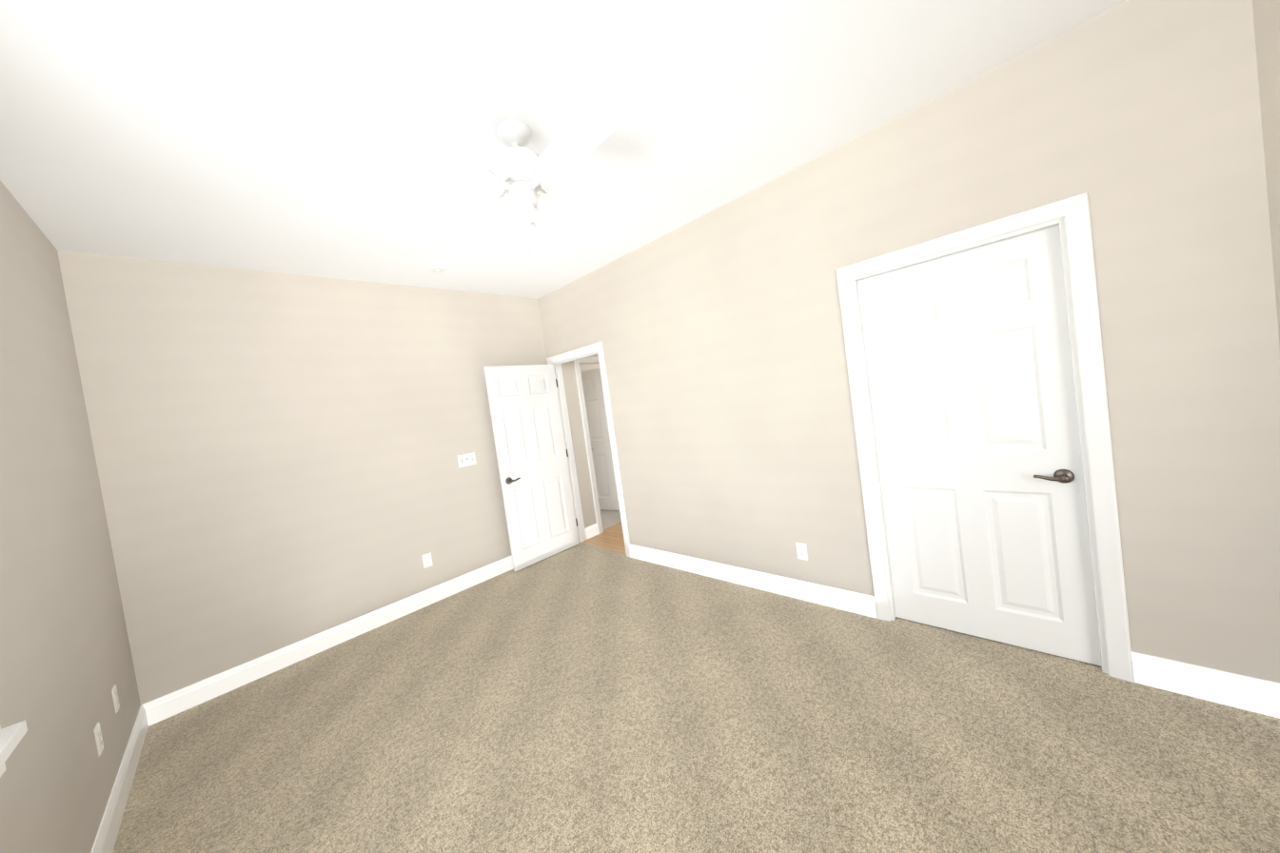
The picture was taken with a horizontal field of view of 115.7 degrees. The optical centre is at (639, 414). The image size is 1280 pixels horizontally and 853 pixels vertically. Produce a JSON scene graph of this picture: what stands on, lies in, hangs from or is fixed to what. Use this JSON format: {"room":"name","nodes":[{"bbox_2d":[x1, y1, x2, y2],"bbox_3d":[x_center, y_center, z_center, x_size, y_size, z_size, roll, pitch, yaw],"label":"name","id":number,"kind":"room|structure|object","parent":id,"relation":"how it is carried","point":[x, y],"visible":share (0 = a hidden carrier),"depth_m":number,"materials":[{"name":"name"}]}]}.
{"room":"empty bedroom","nodes":[
{"label":"empty bedroom","id":0,"kind":"room"},
{"bbox_2d":[0,180,140,852],"bbox_3d":[-1.456,0.286,0.652,4.550,2.740,0.120,-6,3,44],"label":"wall","id":1,"kind":"structure","parent":0,"point":[66,661],"depth_m":1.57,"materials":[{"name":"beige paint"}]},
{"bbox_2d":[0,719,27,777],"bbox_3d":[-1.172,0.088,0.383,1.780,1.575,0.170,-6,3,44],"label":"window sill","id":2,"kind":"structure","parent":1,"relation":"in","point":[11,737],"depth_m":1.03,"materials":[{"name":"white"}]},
{"bbox_2d":[93,722,103,756],"bbox_3d":[-2.256,1.354,1.680,0.070,0.115,0.008,-6,3,44],"label":"electrical outlet","id":3,"kind":"object","parent":1,"relation":"attached to","point":[98,738],"visible":0.98,"depth_m":1.67,"materials":[{"name":"white plastic"}]},
{"bbox_2d":[111,684,119,712],"bbox_3d":[-2.530,1.372,1.944,0.070,0.115,0.008,-6,3,44],"label":"electrical outlet","id":4,"kind":"object","parent":1,"relation":"attached to","point":[115,698],"visible":1,"depth_m":1.93,"materials":[{"name":"white plastic"}]},
{"bbox_2d":[90,704,148,852],"bbox_3d":[-1.277,1.575,0.787,4.430,0.130,0.015,-6,3,44],"label":"baseboard","id":5,"kind":"structure","parent":1,"relation":"attached to","point":[106,837],"depth_m":1.78,"materials":[{"name":"white wood"}]},
{"bbox_2d":[57,250,547,704],"bbox_3d":[-2.034,0.268,3.420,0.120,2.740,3.310,-6,3,44],"label":"wall","id":6,"kind":"structure","parent":0,"point":[276,454],"depth_m":2.81,"materials":[{"name":"beige paint"}]},
{"bbox_2d":[140,554,513,726],"bbox_3d":[-1.817,1.556,3.411,0.015,0.130,3.050,-6,3,44],"label":"baseboard","id":7,"kind":"structure","parent":6,"relation":"attached to","point":[172,703],"depth_m":2.84,"materials":[{"name":"white wood"}]},
{"bbox_2d":[421,551,433,568],"bbox_3d":[-1.819,1.247,3.446,0.008,0.115,0.070,-6,3,44],"label":"electrical outlet","id":8,"kind":"object","parent":6,"relation":"attached to","point":[427,560],"visible":1,"depth_m":3.44,"materials":[{"name":"white plastic"}]},
{"bbox_2d":[457,452,476,467],"bbox_3d":[-1.605,0.420,3.746,0.018,0.115,0.164,-6,3,44],"label":"switch plate","id":9,"kind":"object","parent":6,"relation":"attached to","point":[466,459],"visible":1,"depth_m":3.75,"materials":[{"name":"white plastic"}]},
{"bbox_2d":[0,0,1127,298],"bbox_3d":[-0.872,-1.358,4.082,8.240,0.120,6.240,-6,3,44],"label":"ceiling","id":10,"kind":"structure","parent":0,"point":[234,133],"depth_m":1.63,"materials":[{"name":"white paint"}]},
{"bbox_2d":[429,264,447,273],"bbox_3d":[-1.600,-1.152,3.196,0.132,0.030,0.132,-6,3,44],"label":"smoke detector","id":11,"kind":"object","parent":10,"relation":"attached to","point":[439,268],"visible":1,"depth_m":3.16,"materials":[{"name":"white plastic"}]},
{"bbox_2d":[358,89,655,269],"bbox_3d":[-0.490,-0.952,1.768,1.236,0.626,1.277,-6,3,44],"label":"ceiling fan","id":12,"kind":"object","parent":10,"relation":"hanging from","point":[520,172],"visible":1,"depth_m":1.70,"materials":[{"name":"white metal"}]},
{"bbox_2d":[561,354,598,528],"bbox_3d":[0.113,-0.100,5.570,0.120,2.740,2.810,-6,3,44],"label":"wall","id":13,"kind":"structure","parent":0,"point":[579,441],"depth_m":4.60,"materials":[{"name":"beige paint"}]},
{"bbox_2d":[573,355,603,533],"bbox_3d":[-0.340,0.313,5.047,0.139,2.080,0.950,-6,3,44],"label":"door frame","id":14,"kind":"structure","parent":13,"relation":"attached to","point":[591,359],"depth_m":4.69,"materials":[{"name":"white wood"}]},
{"bbox_2d":[584,523,598,539],"bbox_3d":[-0.559,1.342,4.629,0.015,0.130,0.195,-6,3,44],"label":"baseboard","id":15,"kind":"structure","parent":13,"relation":"attached to","point":[592,530],"depth_m":4.62,"materials":[{"name":"white wood"}]},
{"bbox_2d":[580,367,619,510],"bbox_3d":[-0.456,0.346,5.586,0.802,1.985,0.161,-6,2,33],"label":"room door","id":16,"kind":"structure","parent":13,"relation":"in","point":[599,434],"depth_m":5.64,"materials":[{"name":"white wood"}]},
{"bbox_2d":[579,363,599,371],"bbox_3d":[1.418,-0.305,6.331,8.240,2.740,0.120,-6,3,44],"label":"wall","id":17,"kind":"structure","parent":0,"point":[583,367],"depth_m":8.52,"materials":[{"name":"beige paint"}]},
{"bbox_2d":[582,521,625,552],"bbox_3d":[0.968,1.237,5.000,1.820,0.100,3.015,-6,3,44],"label":"floor","id":18,"kind":"structure","parent":0,"point":[611,538],"depth_m":4.47,"materials":[{"name":"brown wood"}]},
{"bbox_2d":[112,509,1279,852],"bbox_3d":[-0.488,1.464,4.181,8.240,0.100,6.240,-6,3,44],"label":"floor","id":19,"kind":"structure","parent":0,"point":[580,697],"depth_m":1.73,"materials":[{"name":"beige carpet"}]},
{"bbox_2d":[537,0,1279,682],"bbox_3d":[0.730,-0.092,2.944,4.550,2.740,0.120,-6,3,44],"label":"wall","id":20,"kind":"structure","parent":0,"point":[718,333],"depth_m":1.72,"materials":[{"name":"beige paint"}]},
{"bbox_2d":[483,364,579,571],"bbox_3d":[-1.065,0.482,4.148,0.161,1.985,0.814,-6,3,44],"label":"entry door","id":21,"kind":"structure","parent":20,"relation":"in","point":[532,456],"depth_m":4.09,"materials":[{"name":"white wood"}]},
{"bbox_2d":[546,341,630,557],"bbox_3d":[-0.516,0.367,4.196,0.930,2.080,0.138,-6,3,44],"label":"door frame","id":22,"kind":"structure","parent":20,"relation":"attached to","point":[595,346],"depth_m":4.18,"materials":[{"name":"white wood"}]},
{"bbox_2d":[629,543,876,618],"bbox_3d":[0.659,1.229,3.135,2.100,0.130,0.015,-6,3,44],"label":"baseboard","id":23,"kind":"structure","parent":20,"relation":"attached to","point":[857,602],"depth_m":2.88,"materials":[{"name":"white wood"}]},
{"bbox_2d":[795,542,807,560],"bbox_3d":[1.080,0.915,2.687,0.070,0.115,0.008,-6,3,44],"label":"electrical outlet","id":24,"kind":"object","parent":20,"relation":"attached to","point":[801,549],"visible":1,"depth_m":2.68,"materials":[{"name":"white plastic"}]},
{"bbox_2d":[856,224,1102,666],"bbox_3d":[1.676,0.184,2.084,0.832,1.985,0.161,-6,3,44],"label":"closet door","id":25,"kind":"structure","parent":20,"relation":"in","point":[968,356],"depth_m":2.01,"materials":[{"name":"white wood"}]},
{"bbox_2d":[836,192,1134,682],"bbox_3d":[1.680,0.170,2.081,0.870,2.025,0.120,-6,3,44],"label":"door frame","id":26,"kind":"structure","parent":20,"relation":"attached to","point":[1060,222],"depth_m":1.79,"materials":[{"name":"white wood"}]},
{"bbox_2d":[1131,650,1279,718],"bbox_3d":[2.257,1.066,1.585,0.405,0.130,0.015,-6,3,44],"label":"baseboard","id":27,"kind":"structure","parent":20,"relation":"attached to","point":[1256,695],"depth_m":1.59,"materials":[{"name":"white wood"}]},
{"bbox_2d":[1252,0,1279,345],"bbox_3d":[2.226,-0.238,1.312,0.120,2.740,6.000,-6,3,44],"label":"wall","id":28,"kind":"structure","parent":0,"point":[1267,21],"depth_m":1.33,"materials":[{"name":"beige paint"}]}
]}

